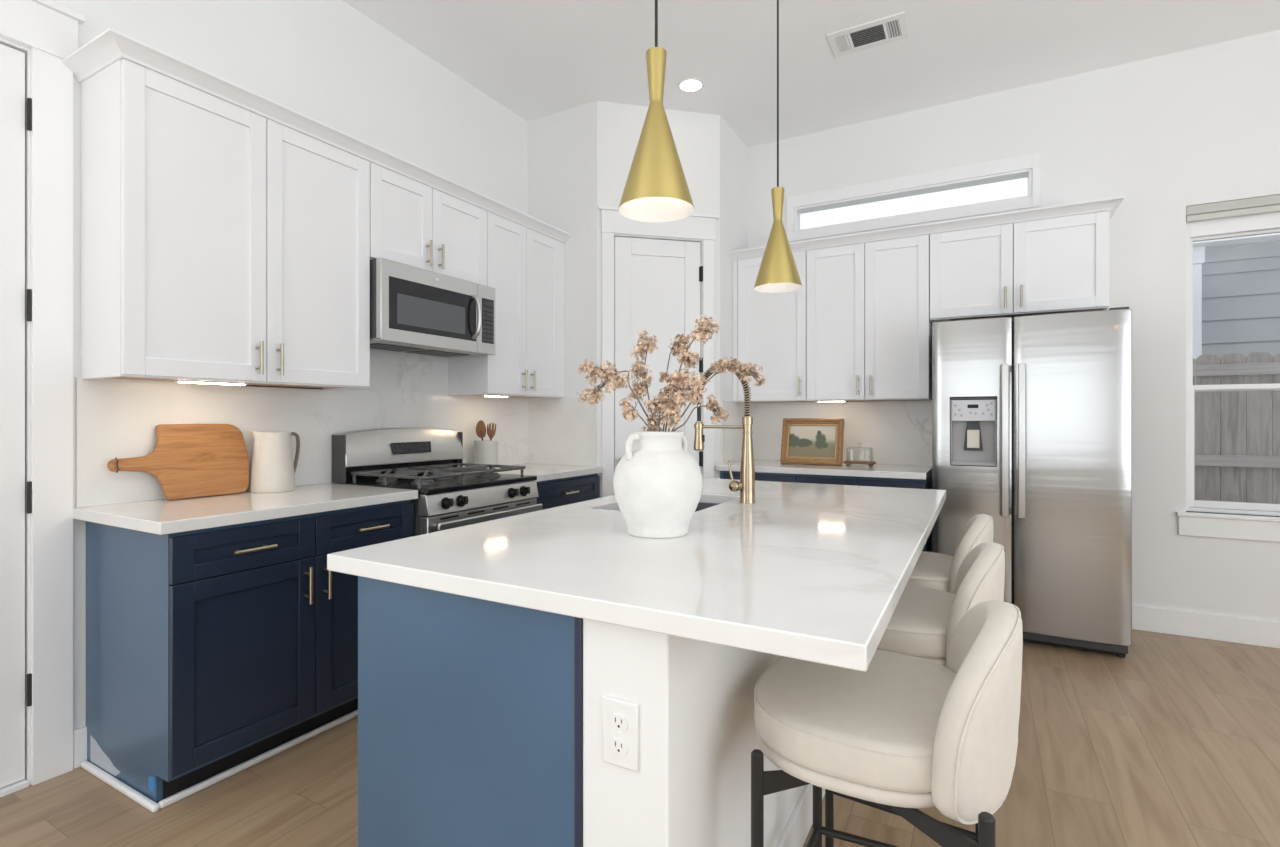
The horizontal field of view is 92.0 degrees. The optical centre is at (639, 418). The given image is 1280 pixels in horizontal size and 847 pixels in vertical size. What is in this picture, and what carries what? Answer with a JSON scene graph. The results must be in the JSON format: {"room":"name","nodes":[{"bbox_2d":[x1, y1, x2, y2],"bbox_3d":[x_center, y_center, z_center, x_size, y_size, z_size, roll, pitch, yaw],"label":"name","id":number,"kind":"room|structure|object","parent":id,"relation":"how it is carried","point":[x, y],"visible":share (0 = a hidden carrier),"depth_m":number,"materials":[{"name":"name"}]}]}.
{"room":"kitchen","nodes":[
{"label":"kitchen","id":0,"kind":"room"},
{"bbox_2d":[81,709,357,812],"bbox_3d":[-1.506,1.214,2.456,0.522,0.022,0.952,0,0,29],"label":"trim","id":1,"kind":"structure","parent":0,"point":[141,799],"depth_m":2.10,"materials":[{"name":"paint"}]},
{"bbox_2d":[0,0,526,784],"bbox_3d":[-2.466,-0.430,1.512,0.200,3.310,9.050,0,0,29],"label":"wall","id":2,"kind":"structure","parent":0,"point":[328,62],"depth_m":2.98,"materials":[{"name":"paint"}]},
{"bbox_2d":[0,44,31,796],"bbox_3d":[-2.281,0.001,1.683,0.067,2.449,0.922,0,0,29],"label":"door","id":3,"kind":"structure","parent":2,"relation":"in","point":[12,61],"depth_m":2.04,"materials":[{"name":"paint"}]},
{"bbox_2d":[0,0,84,785],"bbox_3d":[-2.253,-0.096,1.655,0.034,2.642,1.195,0,0,29],"label":"trim","id":4,"kind":"structure","parent":2,"relation":"attached to","point":[49,28],"depth_m":2.10,"materials":[{"name":"paint"}]},
{"bbox_2d":[73,726,86,768],"bbox_3d":[-1.974,1.157,2.178,0.014,0.135,0.041,0,0,29],"label":"baseboard","id":5,"kind":"structure","parent":2,"relation":"attached to","point":[80,734],"depth_m":2.17,"materials":[{"name":"paint"}]},
{"bbox_2d":[80,58,369,389],"bbox_3d":[-1.593,-0.668,2.502,0.366,1.054,0.934,0,0,29],"label":"upper cabinet","id":6,"kind":"object","parent":2,"relation":"attached to","point":[222,240],"visible":1,"depth_m":2.26,"materials":[{"name":"white paint"}]},
{"bbox_2d":[174,379,248,384],"bbox_3d":[-1.624,-0.140,2.349,0.060,0.014,0.232,0,0,29],"label":"light","id":7,"kind":"object","parent":6,"relation":"attached to","point":[175,380],"visible":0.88,"depth_m":2.31,"materials":[{"name":"white plastic"}]},
{"bbox_2d":[76,349,527,506],"bbox_3d":[-1.384,-0.032,3.241,0.012,0.686,2.453,0,0,29],"label":"backsplash","id":8,"kind":"structure","parent":2,"relation":"attached to","point":[118,419],"depth_m":2.83,"materials":[{"name":"stone"}]},
{"bbox_2d":[62,27,571,242],"bbox_3d":[-1.231,-1.211,3.138,0.380,0.052,2.508,0,0,29],"label":"trim","id":9,"kind":"structure","parent":2,"relation":"attached to","point":[112,45],"depth_m":2.38,"materials":[{"name":"white paint"}]},
{"bbox_2d":[367,160,486,285],"bbox_3d":[-1.179,-0.968,3.247,0.366,0.454,0.766,0,0,29],"label":"upper cabinet","id":10,"kind":"object","parent":2,"relation":"attached to","point":[414,223],"visible":0.7,"depth_m":3.12,"materials":[{"name":"white paint"}]},
{"bbox_2d":[370,258,494,357],"bbox_3d":[-1.136,-0.547,3.225,0.430,0.379,0.758,0,0,29],"label":"microwave","id":11,"kind":"object","parent":10,"relation":"attached to","point":[414,310],"visible":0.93,"depth_m":3.08,"materials":[{"name":"grey metal"}]},
{"bbox_2d":[448,210,564,398],"bbox_3d":[-0.811,-0.668,3.910,0.366,1.054,0.747,0,0,29],"label":"upper cabinet","id":12,"kind":"object","parent":2,"relation":"attached to","point":[526,266],"visible":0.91,"depth_m":3.78,"materials":[{"name":"white paint"}]},
{"bbox_2d":[482,394,509,396],"bbox_3d":[-0.864,-0.140,3.717,0.060,0.014,0.182,0,0,29],"label":"light","id":13,"kind":"object","parent":12,"relation":"attached to","point":[485,395],"visible":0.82,"depth_m":3.67,"materials":[{"name":"white plastic"}]},
{"bbox_2d":[527,101,596,466],"bbox_3d":[-0.510,-0.430,4.230,0.580,3.310,0.100,0,0,29],"label":"wall","id":14,"kind":"structure","parent":0,"point":[561,146],"depth_m":4.14,"materials":[{"name":"paint"}]},
{"bbox_2d":[528,397,596,466],"bbox_3d":[-0.539,0.082,4.181,0.578,0.458,0.012,0,0,29],"label":"backsplash","id":15,"kind":"structure","parent":14,"relation":"attached to","point":[561,431],"depth_m":4.17,"materials":[{"name":"stone"}]},
{"bbox_2d":[0,629,1279,846],"bbox_3d":[0.427,1.275,-0.066,6.790,0.100,9.100,0,0,29],"label":"floor","id":16,"kind":"structure","parent":0,"point":[1174,741],"depth_m":2.07,"materials":[{"name":"brown wood"}]},
{"bbox_2d":[86,500,413,802],"bbox_3d":[-1.463,0.786,2.445,0.644,0.871,0.931,0,0,29],"label":"base cabinet","id":17,"kind":"object","parent":16,"relation":"on","point":[209,651],"visible":0.84,"depth_m":2.10,"materials":[{"name":"blue paint"}]},
{"bbox_2d":[73,483,417,534],"bbox_3d":[-1.480,0.330,2.432,0.629,0.038,0.971,0,0,29],"label":"countertop","id":18,"kind":"structure","parent":17,"relation":"on","point":[161,516],"depth_m":2.22,"materials":[{"name":"white stone"}]},
{"bbox_2d":[107,424,248,499],"bbox_3d":[-1.784,0.164,2.416,0.076,0.289,0.478,0,0,29],"label":"cutting board","id":19,"kind":"object","parent":18,"relation":"on","point":[187,460],"visible":1,"depth_m":2.44,"materials":[{"name":"brown wood"}]},
{"bbox_2d":[250,431,299,492],"bbox_3d":[-1.585,0.181,2.669,0.174,0.260,0.172,0,0,-17],"label":"pitcher","id":20,"kind":"object","parent":18,"relation":"on","point":[273,470],"visible":1,"depth_m":2.61,"materials":[{"name":"beige ceramic"}]},
{"bbox_2d":[332,428,542,535],"bbox_3d":[-1.006,0.636,3.168,0.712,1.178,0.763,0,0,29],"label":"gas range","id":21,"kind":"object","parent":16,"relation":"on","point":[429,461],"visible":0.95,"depth_m":3.07,"materials":[{"name":"grey metal"}]},
{"bbox_2d":[411,494,425,535],"bbox_3d":[-1.044,0.762,3.189,0.620,0.865,0.758,0,0,29],"label":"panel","id":22,"kind":"object","parent":21,"relation":"in","point":[419,518],"depth_m":2.71,"materials":[{"name":"grey metal"}]},
{"bbox_2d":[340,474,536,494],"bbox_3d":[-1.005,0.320,3.167,0.600,0.025,0.762,0,0,29],"label":"cooktop","id":23,"kind":"object","parent":21,"relation":"in","point":[476,483],"depth_m":2.99,"materials":[{"name":"black metal"}]},
{"bbox_2d":[536,474,599,509],"bbox_3d":[-0.682,0.786,3.850,0.644,0.871,0.727,0,0,29],"label":"base cabinet","id":24,"kind":"object","parent":16,"relation":"on","point":[570,490],"visible":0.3,"depth_m":3.72,"materials":[{"name":"blue paint"}]},
{"bbox_2d":[498,464,602,481],"bbox_3d":[-0.690,0.330,3.853,0.629,0.038,0.731,0,0,29],"label":"countertop","id":25,"kind":"structure","parent":24,"relation":"on","point":[544,472],"depth_m":3.76,"materials":[{"name":"white stone"}]},
{"bbox_2d":[474,440,497,468],"bbox_3d":[-0.944,0.221,3.790,0.148,0.180,0.148,0,0,29],"label":"utensil crock","id":26,"kind":"object","parent":25,"relation":"on","point":[485,451],"visible":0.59,"depth_m":3.73,"materials":[{"name":"grey ceramic"}]},
{"bbox_2d":[476,420,485,440],"bbox_3d":[-0.967,0.152,3.766,0.069,0.290,0.019,0,0,-44],"label":"wooden spoon","id":27,"kind":"object","parent":26,"relation":"in","point":[480,427],"visible":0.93,"depth_m":3.76,"materials":[{"name":"brown wood"}]},
{"bbox_2d":[487,423,495,440],"bbox_3d":[-0.921,0.161,3.828,0.021,0.272,0.069,0,0,39],"label":"wooden fork","id":28,"kind":"object","parent":26,"relation":"in","point":[490,432],"visible":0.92,"depth_m":3.82,"materials":[{"name":"brown wood"}]},
{"bbox_2d":[358,576,824,846],"bbox_3d":[0.200,0.786,2.123,0.813,0.872,2.054,0,0,29],"label":"kitchen island","id":29,"kind":"object","parent":16,"relation":"on","point":[480,722],"visible":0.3,"depth_m":1.22,"materials":[{"name":"blue paint"}]},
{"bbox_2d":[603,696,638,771],"bbox_3d":[-0.035,0.549,1.078,0.072,0.117,0.009,0,0,29],"label":"wall outlet","id":30,"kind":"object","parent":29,"relation":"attached to","point":[620,717],"visible":1,"depth_m":1.07,"materials":[{"name":"white plastic"}]},
{"bbox_2d":[611,737,627,755],"bbox_3d":[-0.036,0.570,1.075,0.033,0.026,0.003,0,0,29],"label":"socket","id":31,"kind":"object","parent":30,"relation":"attached to","point":[619,745],"depth_m":1.07,"materials":[{"name":"grey plastic"}]},
{"bbox_2d":[611,713,627,730],"bbox_3d":[-0.036,0.528,1.075,0.033,0.026,0.003,0,0,29],"label":"socket","id":32,"kind":"object","parent":30,"relation":"attached to","point":[619,721],"depth_m":1.07,"materials":[{"name":"grey plastic"}]},
{"bbox_2d":[327,478,945,671],"bbox_3d":[0.310,0.330,2.064,1.182,0.038,2.123,0,0,29],"label":"island countertop","id":33,"kind":"structure","parent":29,"relation":"on","point":[812,572],"depth_m":1.33,"materials":[{"name":"white stone"}]},
{"bbox_2d":[613,431,701,538],"bbox_3d":[0.048,0.172,1.683,0.242,0.278,0.242,0,0,29],"label":"vase","id":34,"kind":"object","parent":33,"relation":"on","point":[657,483],"visible":1,"depth_m":1.60,"materials":[{"name":"white ceramic"}]},
{"bbox_2d":[577,359,651,426],"bbox_3d":[-0.064,0.057,1.647,0.213,0.437,0.091,0,0,3],"label":"stem","id":35,"kind":"object","parent":34,"relation":"in","point":[607,374],"visible":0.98,"depth_m":1.64,"materials":[{"name":"brown plant"}]},
{"bbox_2d":[618,395,654,431],"bbox_3d":[-0.003,0.105,1.643,0.113,0.340,0.059,0,0,-27],"label":"stem","id":36,"kind":"object","parent":34,"relation":"in","point":[628,413],"visible":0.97,"depth_m":1.63,"materials":[{"name":"brown plant"}]},
{"bbox_2d":[628,328,658,412],"bbox_3d":[0.016,0.013,1.693,0.102,0.525,0.065,0,0,29],"label":"stem","id":37,"kind":"object","parent":34,"relation":"in","point":[648,344],"visible":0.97,"depth_m":1.69,"materials":[{"name":"brown plant"}]},
{"bbox_2d":[642,395,680,431],"bbox_3d":[0.061,0.106,1.645,0.125,0.339,0.080,0,0,29],"label":"stem","id":38,"kind":"object","parent":34,"relation":"in","point":[668,410],"visible":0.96,"depth_m":1.64,"materials":[{"name":"brown plant"}]},
{"bbox_2d":[653,370,678,428],"bbox_3d":[0.079,0.069,1.727,0.090,0.414,0.081,0,0,29],"label":"stem","id":39,"kind":"object","parent":34,"relation":"in","point":[665,376],"visible":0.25,"depth_m":1.73,"materials":[{"name":"brown plant"}]},
{"bbox_2d":[663,333,693,431],"bbox_3d":[0.095,0.016,1.722,0.111,0.520,0.066,0,0,-39],"label":"stem","id":40,"kind":"object","parent":34,"relation":"in","point":[678,346],"visible":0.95,"depth_m":1.74,"materials":[{"name":"brown plant"}]},
{"bbox_2d":[666,371,710,431],"bbox_3d":[0.108,0.074,1.637,0.152,0.403,0.088,0,0,29],"label":"stem","id":41,"kind":"object","parent":34,"relation":"in","point":[678,397],"visible":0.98,"depth_m":1.62,"materials":[{"name":"brown plant"}]},
{"bbox_2d":[665,314,719,431],"bbox_3d":[0.138,-0.003,1.675,0.181,0.557,0.089,0,0,-22],"label":"stem","id":42,"kind":"object","parent":34,"relation":"in","point":[684,357],"visible":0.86,"depth_m":1.68,"materials":[{"name":"brown plant"}]},
{"bbox_2d":[672,394,728,431],"bbox_3d":[0.142,0.102,1.694,0.218,0.347,0.046,0,0,-14],"label":"stem","id":43,"kind":"object","parent":34,"relation":"in","point":[712,403],"visible":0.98,"depth_m":1.71,"materials":[{"name":"brown plant"}]},
{"bbox_2d":[671,357,765,431],"bbox_3d":[0.191,0.045,1.793,0.389,0.462,0.091,0,0,-24],"label":"stem","id":44,"kind":"object","parent":34,"relation":"in","point":[749,370],"visible":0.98,"depth_m":1.83,"materials":[{"name":"brown plant"}]},
{"bbox_2d":[695,503,717,511],"bbox_3d":[0.115,0.457,2.321,0.378,0.216,0.586,0,0,29],"label":"sink","id":45,"kind":"object","parent":33,"relation":"in","point":[700,506],"visible":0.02,"depth_m":2.57,"materials":[{"name":"silver metal"}]},
{"bbox_2d":[694,364,754,503],"bbox_3d":[0.313,0.049,2.333,0.246,0.524,0.074,0,0,29],"label":"faucet","id":46,"kind":"object","parent":33,"relation":"on","point":[746,485],"visible":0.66,"depth_m":2.28,"materials":[{"name":"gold metal"}]},
{"bbox_2d":[720,471,796,482],"bbox_3d":[0.904,0.786,4.332,0.525,0.871,0.644,0,0,29],"label":"base cabinet","id":47,"kind":"object","parent":16,"relation":"on","point":[759,476],"visible":0.09,"depth_m":4.05,"materials":[{"name":"blue paint"}]},
{"bbox_2d":[717,460,931,479],"bbox_3d":[1.238,0.330,4.148,1.291,0.038,0.644,0,0,29],"label":"countertop","id":48,"kind":"structure","parent":47,"relation":"on","point":[923,472],"depth_m":3.89,"materials":[{"name":"white stone"}]},
{"bbox_2d":[780,418,843,465],"bbox_3d":[1.181,0.153,4.223,0.412,0.314,0.156,0,0,29],"label":"framed painting","id":49,"kind":"object","parent":48,"relation":"on","point":[805,441],"visible":1,"depth_m":4.20,"materials":[{"name":"brown wood"}]},
{"bbox_2d":[843,461,875,466],"bbox_3d":[1.451,0.295,4.079,0.196,0.030,0.140,0,0,29],"label":"tray","id":50,"kind":"object","parent":48,"relation":"on","point":[869,463],"visible":1,"depth_m":4.04,"materials":[{"name":"brown wood"}]},
{"bbox_2d":[796,474,856,485],"bbox_3d":[1.296,0.786,4.114,0.370,0.871,0.644,0,0,29],"label":"base cabinet","id":51,"kind":"object","parent":16,"relation":"on","point":[800,478],"visible":0.09,"depth_m":3.87,"materials":[{"name":"blue paint"}]},
{"bbox_2d":[751,600,1022,846],"bbox_3d":[0.490,0.787,1.249,0.483,0.876,0.547,0,0,29],"label":"bar stool","id":52,"kind":"object","parent":16,"relation":"on","point":[906,733],"visible":0.94,"depth_m":1.07,"materials":[{"name":"fabric"}]},
{"bbox_2d":[857,474,931,551],"bbox_3d":[1.629,0.786,3.929,0.387,0.871,0.644,0,0,29],"label":"base cabinet","id":53,"kind":"object","parent":16,"relation":"on","point":[861,481],"visible":0.12,"depth_m":3.69,"materials":[{"name":"blue paint"}]},
{"bbox_2d":[825,542,1004,846],"bbox_3d":[0.799,0.787,1.827,0.483,0.876,0.547,0,0,29],"label":"bar stool","id":54,"kind":"object","parent":16,"relation":"on","point":[923,623],"visible":0.37,"depth_m":1.63,"materials":[{"name":"fabric"}]},
{"bbox_2d":[906,514,993,592],"bbox_3d":[1.068,0.787,2.352,0.483,0.876,0.547,0,0,29],"label":"bar stool","id":55,"kind":"object","parent":16,"relation":"on","point":[933,570],"visible":0.23,"depth_m":2.15,"materials":[{"name":"fabric"}]},
{"bbox_2d":[932,307,1131,657],"bbox_3d":[2.198,0.331,3.547,0.904,1.788,0.704,0,0,29],"label":"refrigerator","id":56,"kind":"object","parent":16,"relation":"on","point":[1032,414],"visible":0.81,"depth_m":3.25,"materials":[{"name":"grey metal"}]},
{"bbox_2d":[951,397,995,399],"bbox_3d":[1.850,-0.113,3.429,0.223,0.013,0.064,0,0,29],"label":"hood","id":57,"kind":"object","parent":56,"relation":"attached to","point":[952,398],"depth_m":3.40,"materials":[{"name":"grey metal"}]},
{"bbox_2d":[597,101,719,497],"bbox_3d":[0.120,-0.430,4.200,0.852,3.310,0.120,0,0,-13],"label":"wall","id":58,"kind":"structure","parent":0,"point":[696,136],"depth_m":4.16,"materials":[{"name":"paint"}]},
{"bbox_2d":[614,236,702,494],"bbox_3d":[0.135,0.003,4.127,0.610,2.420,0.115,0,0,-13],"label":"door","id":59,"kind":"structure","parent":58,"relation":"in","point":[657,282],"depth_m":4.15,"materials":[{"name":"paint"}]},
{"bbox_2d":[598,206,718,496],"bbox_3d":[0.132,-0.081,4.123,0.824,2.612,0.036,0,0,-13],"label":"trim","id":60,"kind":"structure","parent":58,"relation":"attached to","point":[697,226],"depth_m":4.08,"materials":[{"name":"paint"}]},
{"bbox_2d":[720,116,747,463],"bbox_3d":[0.646,-0.430,4.516,0.100,3.310,0.578,0,0,29],"label":"wall","id":61,"kind":"structure","parent":0,"point":[733,151],"depth_m":4.38,"materials":[{"name":"paint"}]},
{"bbox_2d":[721,401,744,463],"bbox_3d":[0.699,0.092,4.497,0.012,0.438,0.558,0,0,29],"label":"backsplash","id":62,"kind":"structure","parent":61,"relation":"attached to","point":[731,439],"depth_m":4.42,"materials":[{"name":"stone"}]},
{"bbox_2d":[342,0,1279,146],"bbox_3d":[0.439,-2.145,-0.044,6.790,0.120,9.150,0,0,29],"label":"ceiling","id":63,"kind":"structure","parent":0,"point":[536,59],"depth_m":3.45,"materials":[{"name":"paint"}]},
{"bbox_2d":[618,0,693,221],"bbox_3d":[0.042,-1.309,1.578,0.194,1.552,0.194,0,0,29],"label":"pendant lamp","id":64,"kind":"object","parent":63,"relation":"hanging from","point":[656,189],"visible":1,"depth_m":1.54,"materials":[{"name":"gold metal"}]},
{"bbox_2d":[677,78,704,92],"bbox_3d":[0.318,-2.082,3.856,0.170,0.005,0.170,0,0,29],"label":"recessed light","id":65,"kind":"object","parent":63,"relation":"in","point":[688,85],"visible":1,"depth_m":3.85,"materials":[{"name":"white plastic"}]},
{"bbox_2d":[754,0,801,292],"bbox_3d":[0.561,-1.309,2.514,0.194,1.552,0.194,0,0,29],"label":"pendant lamp","id":66,"kind":"object","parent":63,"relation":"hanging from","point":[778,272],"visible":1,"depth_m":2.48,"materials":[{"name":"gold metal"}]},
{"bbox_2d":[827,12,908,57],"bbox_3d":[1.239,-2.080,3.356,0.390,0.011,0.236,0,0,29],"label":"ceiling vent","id":67,"kind":"object","parent":63,"relation":"in","point":[892,28],"visible":1,"depth_m":3.35,"materials":[{"name":"grey metal"}]},
{"bbox_2d":[729,196,1123,259],"bbox_3d":[1.712,-1.169,4.026,2.240,0.052,0.399,0,0,29],"label":"trim","id":68,"kind":"structure","parent":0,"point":[1111,204],"depth_m":3.73,"materials":[{"name":"white paint"}]},
{"bbox_2d":[748,29,1279,621],"bbox_3d":[2.600,-0.430,3.847,6.790,3.310,0.150,0,0,29],"label":"wall","id":69,"kind":"structure","parent":0,"point":[1166,134],"depth_m":3.57,"materials":[{"name":"paint"}]},
{"bbox_2d":[733,250,812,402],"bbox_3d":[0.968,-0.638,4.447,0.527,1.030,0.385,0,0,29],"label":"upper cabinet","id":70,"kind":"object","parent":69,"relation":"attached to","point":[770,329],"visible":0.8,"depth_m":4.32,"materials":[{"name":"white paint"}]},
{"bbox_2d":[750,400,931,465],"bbox_3d":[1.407,0.092,4.416,1.304,0.438,0.012,0,0,29],"label":"backsplash","id":71,"kind":"structure","parent":69,"relation":"attached to","point":[899,432],"depth_m":4.31,"materials":[{"name":"stone"}]},
{"bbox_2d":[807,234,931,401],"bbox_3d":[1.531,-0.638,4.134,0.756,1.030,0.385,0,0,29],"label":"upper cabinet","id":72,"kind":"object","parent":69,"relation":"attached to","point":[869,326],"visible":0.98,"depth_m":3.98,"materials":[{"name":"white paint"}]},
{"bbox_2d":[817,400,845,401],"bbox_3d":[1.301,-0.122,4.197,0.182,0.014,0.060,0,0,29],"label":"light","id":73,"kind":"object","parent":72,"relation":"attached to","point":[842,400],"visible":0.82,"depth_m":4.18,"materials":[{"name":"white plastic"}]},
{"bbox_2d":[794,168,1031,232],"bbox_3d":[1.815,-1.468,4.250,1.490,0.185,0.106,0,0,29],"label":"window","id":74,"kind":"structure","parent":69,"relation":"in","point":[1027,173],"depth_m":4.18,"materials":[{"name":"paint"}]},
{"bbox_2d":[787,152,1040,241],"bbox_3d":[1.786,-1.482,4.203,1.585,0.335,0.018,0,0,29],"label":"trim","id":75,"kind":"structure","parent":69,"relation":"attached to","point":[1033,160],"depth_m":4.14,"materials":[{"name":"paint"}]},
{"bbox_2d":[930,210,1108,322],"bbox_3d":[2.255,-0.883,3.732,0.896,0.540,0.385,0,0,29],"label":"upper cabinet","id":76,"kind":"object","parent":69,"relation":"attached to","point":[1055,265],"visible":0.95,"depth_m":3.58,"materials":[{"name":"white paint"}]},
{"bbox_2d":[1132,605,1279,648],"bbox_3d":[4.067,1.155,2.937,2.940,0.140,0.016,0,0,29],"label":"baseboard","id":77,"kind":"structure","parent":69,"relation":"attached to","point":[1257,632],"depth_m":3.43,"materials":[{"name":"paint"}]},
{"bbox_2d":[1176,511,1279,541],"bbox_3d":[3.505,0.591,3.270,1.035,0.132,0.080,0,0,29],"label":"trim","id":78,"kind":"structure","parent":69,"relation":"attached to","point":[1229,526],"depth_m":3.39,"materials":[{"name":"paint"}]},
{"bbox_2d":[1186,212,1279,515],"bbox_3d":[3.546,-0.340,3.344,0.947,1.730,0.090,0,0,29],"label":"window","id":79,"kind":"structure","parent":69,"relation":"in","point":[1268,223],"depth_m":3.49,"materials":[{"name":"paint"}]},
{"bbox_2d":[1186,194,1279,222],"bbox_3d":[3.512,-1.161,3.283,0.943,0.087,0.042,0,0,29],"label":"window blind","id":80,"kind":"object","parent":79,"relation":"attached to","point":[1265,204],"visible":0.98,"depth_m":3.40,"materials":[{"name":"grey"}]},
{"label":"outside","id":81,"kind":"structure","parent":0,"visible":0},
{"bbox_3d":[7.650,1.625,7.596,18.000,0.100,11.290,0,0,29],"label":"ground","id":82,"kind":"structure","parent":81,"visible":0},
{"bbox_2d":[1193,352,1279,503],"bbox_3d":[5.558,0.540,3.990,5.842,2.070,0.063,0,0,29],"label":"wooden fence","id":83,"kind":"object","parent":82,"relation":"on","point":[1237,456],"visible":0.16,"depth_m":4.60,"materials":[{"name":"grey wood"}]},
{"bbox_2d":[1193,233,1279,499],"bbox_3d":[8.270,-0.255,4.901,7.100,3.660,0.600,0,0,29],"label":"house","id":84,"kind":"structure","parent":82,"relation":"on","point":[1236,281],"depth_m":6.24,"materials":[{"name":"grey"}]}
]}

